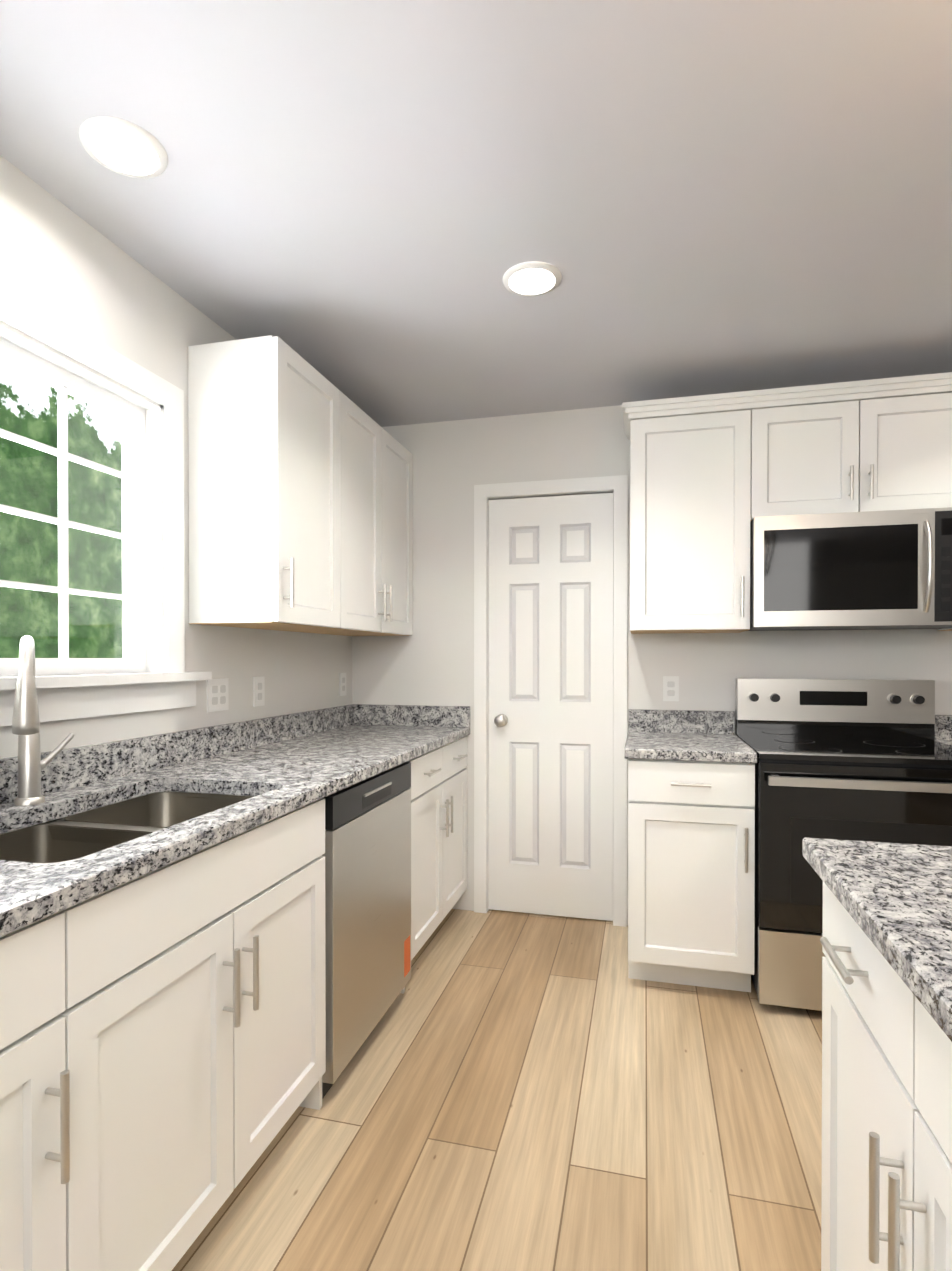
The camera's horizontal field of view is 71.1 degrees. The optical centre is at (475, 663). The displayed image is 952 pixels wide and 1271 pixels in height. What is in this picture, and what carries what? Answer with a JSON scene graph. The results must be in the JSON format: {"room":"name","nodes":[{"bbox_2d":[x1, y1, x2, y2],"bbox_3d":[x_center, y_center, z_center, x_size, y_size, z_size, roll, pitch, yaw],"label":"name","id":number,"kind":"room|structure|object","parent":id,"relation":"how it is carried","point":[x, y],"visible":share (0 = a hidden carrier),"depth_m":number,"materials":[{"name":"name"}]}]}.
{"room":"kitchen","nodes":[
{"label":"kitchen","id":0,"kind":"room"},
{"bbox_2d":[0,155,352,834],"bbox_3d":[-1.558,0.033,0.161,0.150,2.440,7.150,0,0,14],"label":"wall","id":1,"kind":"structure","parent":0,"point":[60,260],"depth_m":2.02,"materials":[{"name":"paint"}]},
{"bbox_2d":[0,284,211,726],"bbox_3d":[-1.141,-0.368,1.618,0.170,1.030,1.345,0,0,14],"label":"window unit","id":2,"kind":"structure","parent":1,"relation":"in","point":[132,475],"depth_m":1.96,"materials":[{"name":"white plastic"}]},
{"bbox_2d":[207,678,228,711],"bbox_3d":[-0.917,0.112,2.366,0.008,0.115,0.116,0,0,14],"label":"electrical outlet","id":3,"kind":"object","parent":1,"relation":"attached to","point":[217,695],"visible":1,"depth_m":2.36,"materials":[{"name":"white plastic"}]},
{"bbox_2d":[0,704,469,803],"bbox_3d":[-0.776,0.276,1.639,0.632,0.102,3.597,0,0,14],"label":"backsplash","id":4,"kind":"structure","parent":1,"relation":"attached to","point":[65,769],"depth_m":2.23,"materials":[{"name":"stone"}]},
{"bbox_2d":[253,676,264,706],"bbox_3d":[-0.853,0.110,2.618,0.008,0.115,0.070,0,0,14],"label":"electrical outlet","id":5,"kind":"object","parent":1,"relation":"attached to","point":[258,691],"visible":1,"depth_m":2.61,"materials":[{"name":"white plastic"}]},
{"bbox_2d":[188,335,351,632],"bbox_3d":[-0.732,-0.594,2.420,0.330,0.918,0.510,0,0,14],"label":"upper cabinet","id":6,"kind":"object","parent":1,"relation":"attached to","point":[300,494],"depth_m":2.19,"materials":[{"name":"white wood"}]},
{"bbox_2d":[339,673,345,695],"bbox_3d":[-0.668,0.105,3.345,0.008,0.115,0.070,0,0,14],"label":"electrical outlet","id":7,"kind":"object","parent":1,"relation":"attached to","point":[342,684],"visible":1,"depth_m":3.33,"materials":[{"name":"white plastic"}]},
{"bbox_2d":[312,402,412,635],"bbox_3d":[-0.590,-0.598,2.981,0.330,0.918,0.891,0,0,14],"label":"upper cabinet","id":8,"kind":"object","parent":1,"relation":"attached to","point":[382,468],"depth_m":2.96,"materials":[{"name":"white wood"}]},
{"bbox_2d":[0,0,951,426],"bbox_3d":[1.429,-1.207,-0.581,6.400,0.050,7.200,0,0,14],"label":"ceiling","id":9,"kind":"structure","parent":0,"point":[364,204],"depth_m":1.65,"materials":[{"name":"paint"}]},
{"bbox_2d":[79,116,167,178],"bbox_3d":[-0.817,-1.192,1.548,0.184,0.010,0.184,0,0,14],"label":"recessed light","id":10,"kind":"object","parent":9,"relation":"in","point":[123,147],"visible":1,"depth_m":1.53,"materials":[{"name":"white plastic"}]},
{"bbox_2d":[503,261,561,295],"bbox_3d":[0.175,-1.195,2.080,0.184,0.010,0.184,0,0,14],"label":"recessed light","id":11,"kind":"object","parent":9,"relation":"in","point":[534,278],"visible":1,"depth_m":2.06,"materials":[{"name":"white plastic"}]},
{"bbox_2d":[172,909,821,1270],"bbox_3d":[1.429,1.283,-0.563,6.400,0.050,7.200,0,0,14],"label":"floor","id":12,"kind":"structure","parent":0,"point":[513,1091],"depth_m":1.76,"materials":[{"name":"brown wood"}]},
{"bbox_2d":[0,890,115,1270],"bbox_3d":[-0.989,0.810,0.837,0.618,0.876,0.651,0,0,14],"label":"base cabinet","id":13,"kind":"object","parent":12,"relation":"on","point":[58,1149],"depth_m":1.00,"materials":[{"name":"white wood"}]},
{"bbox_2d":[0,724,469,937],"bbox_3d":[-0.776,0.346,1.639,0.632,0.038,3.597,0,0,14],"label":"countertop","id":14,"kind":"structure","parent":13,"relation":"on","point":[279,778],"depth_m":1.69,"materials":[{"name":"stone"}]},
{"bbox_2d":[12,636,73,805],"bbox_3d":[-0.997,0.133,1.534,0.166,0.390,0.242,0,0,14],"label":"faucet","id":15,"kind":"object","parent":14,"relation":"on","point":[26,730],"visible":0.98,"depth_m":1.53,"materials":[{"name":"silver metal"}]},
{"bbox_2d":[0,792,254,862],"bbox_3d":[-0.791,0.459,1.496,0.410,0.184,0.730,0,0,14],"label":"sink","id":16,"kind":"object","parent":14,"relation":"in","point":[78,835],"visible":0.12,"depth_m":1.52,"materials":[{"name":"silver metal"}]},
{"bbox_2d":[112,856,325,1270],"bbox_3d":[-0.826,0.913,1.477,0.618,0.661,0.911,0,0,14],"label":"base cabinet","id":17,"kind":"object","parent":12,"relation":"on","point":[162,1050],"depth_m":1.34,"materials":[{"name":"white wood"}]},
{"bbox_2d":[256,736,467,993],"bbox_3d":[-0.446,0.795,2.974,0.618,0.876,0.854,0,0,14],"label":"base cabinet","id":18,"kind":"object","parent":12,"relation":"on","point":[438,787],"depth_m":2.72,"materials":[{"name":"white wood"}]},
{"bbox_2d":[322,762,410,1098],"bbox_3d":[-0.614,0.801,2.243,0.618,0.863,0.640,0,0,14],"label":"dishwasher","id":19,"kind":"object","parent":12,"relation":"on","point":[367,854],"visible":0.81,"depth_m":2.07,"materials":[{"name":"silver metal"}]},
{"bbox_2d":[628,759,754,991],"bbox_3d":[0.868,0.797,2.761,0.449,0.876,0.618,0,0,14],"label":"base cabinet","id":20,"kind":"object","parent":12,"relation":"on","point":[691,873],"visible":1,"depth_m":2.45,"materials":[{"name":"white wood"}]},
{"bbox_2d":[625,709,951,762],"bbox_3d":[1.473,0.288,2.598,1.727,0.140,0.632,0,0,14],"label":"countertop","id":21,"kind":"structure","parent":20,"relation":"on","point":[692,735],"depth_m":2.79,"materials":[{"name":"stone"}]},
{"bbox_2d":[735,678,951,1010],"bbox_3d":[1.445,0.638,2.551,0.760,1.135,0.723,0,0,14],"label":"range","id":22,"kind":"object","parent":12,"relation":"on","point":[858,759],"visible":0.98,"depth_m":2.33,"materials":[{"name":"silver metal"}]},
{"bbox_2d":[820,882,879,1270],"bbox_3d":[1.026,0.810,0.872,0.930,0.876,0.490,0,0,14],"label":"base cabinet","id":23,"kind":"object","parent":12,"relation":"on","point":[851,963],"depth_m":1.07,"materials":[{"name":"white wood"}]},
{"bbox_2d":[876,953,951,1270],"bbox_3d":[0.906,0.813,0.403,0.930,0.876,0.721,0,0,14],"label":"base cabinet","id":24,"kind":"object","parent":12,"relation":"on","point":[886,1124],"depth_m":0.79,"materials":[{"name":"white wood"}]},
{"bbox_2d":[802,838,951,1041],"bbox_3d":[0.899,0.356,0.301,1.016,0.038,1.726,0,0,14],"label":"countertop","id":25,"kind":"structure","parent":24,"relation":"on","point":[895,900],"depth_m":0.94,"materials":[{"name":"stone"}]},
{"bbox_2d":[352,405,951,925],"bbox_3d":[0.972,0.011,3.155,3.280,2.440,0.200,0,0,14],"label":"wall","id":26,"kind":"structure","parent":0,"point":[428,661],"depth_m":3.23,"materials":[{"name":"paint"}]},
{"bbox_2d":[474,475,626,926],"bbox_3d":[0.368,0.177,3.276,0.736,2.108,0.166,0,0,14],"label":"door frame","id":27,"kind":"structure","parent":26,"relation":"attached to","point":[484,494],"depth_m":3.19,"materials":[{"name":"white wood"}]},
{"bbox_2d":[488,493,613,920],"bbox_3d":[0.352,0.208,3.214,0.606,2.030,0.099,0,0,14],"label":"pantry door","id":28,"kind":"structure","parent":26,"relation":"in","point":[550,768],"depth_m":3.23,"materials":[{"name":"white wood"}]},
{"bbox_2d":[663,676,678,700],"bbox_3d":[0.898,0.117,3.068,0.070,0.115,0.008,0,0,14],"label":"electrical outlet","id":29,"kind":"object","parent":26,"relation":"attached to","point":[670,688],"visible":1,"depth_m":3.06,"materials":[{"name":"white plastic"}]},
{"bbox_2d":[626,400,753,633],"bbox_3d":[0.915,-0.590,2.889,0.472,0.902,0.330,0,0,14],"label":"upper cabinet","id":30,"kind":"object","parent":26,"relation":"attached to","point":[712,476],"depth_m":2.73,"materials":[{"name":"white wood"}]},
{"bbox_2d":[754,388,881,516],"bbox_3d":[1.363,-0.810,2.774,0.452,0.460,0.330,0,0,14],"label":"upper cabinet","id":31,"kind":"object","parent":26,"relation":"attached to","point":[815,452],"depth_m":2.61,"materials":[{"name":"white wood"}]},
{"bbox_2d":[748,507,951,630],"bbox_3d":[1.507,-0.358,2.680,0.774,0.431,0.446,0,0,14],"label":"microwave","id":32,"kind":"object","parent":31,"relation":"attached to","point":[881,570],"visible":1,"depth_m":2.52,"materials":[{"name":"silver metal"}]},
{"bbox_2d":[882,380,951,510],"bbox_3d":[1.683,-0.810,2.692,0.451,0.460,0.330,0,0,14],"label":"upper cabinet","id":33,"kind":"object","parent":26,"relation":"attached to","point":[917,418],"depth_m":2.53,"materials":[{"name":"white wood"}]},
{"bbox_2d":[938,628,951,630],"bbox_3d":[2.124,-0.588,2.582,0.460,0.902,0.330,0,0,14],"label":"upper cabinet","id":34,"kind":"object","parent":26,"relation":"attached to","point":[943,629],"depth_m":2.75,"materials":[{"name":"white wood"}]},
{"label":"outside","id":35,"kind":"structure","parent":0,"visible":0},
{"bbox_2d":[0,363,121,657],"bbox_3d":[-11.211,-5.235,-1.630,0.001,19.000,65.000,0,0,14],"label":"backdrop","id":36,"kind":"structure","parent":35,"point":[11,454],"depth_m":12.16,"materials":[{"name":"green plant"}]}
]}

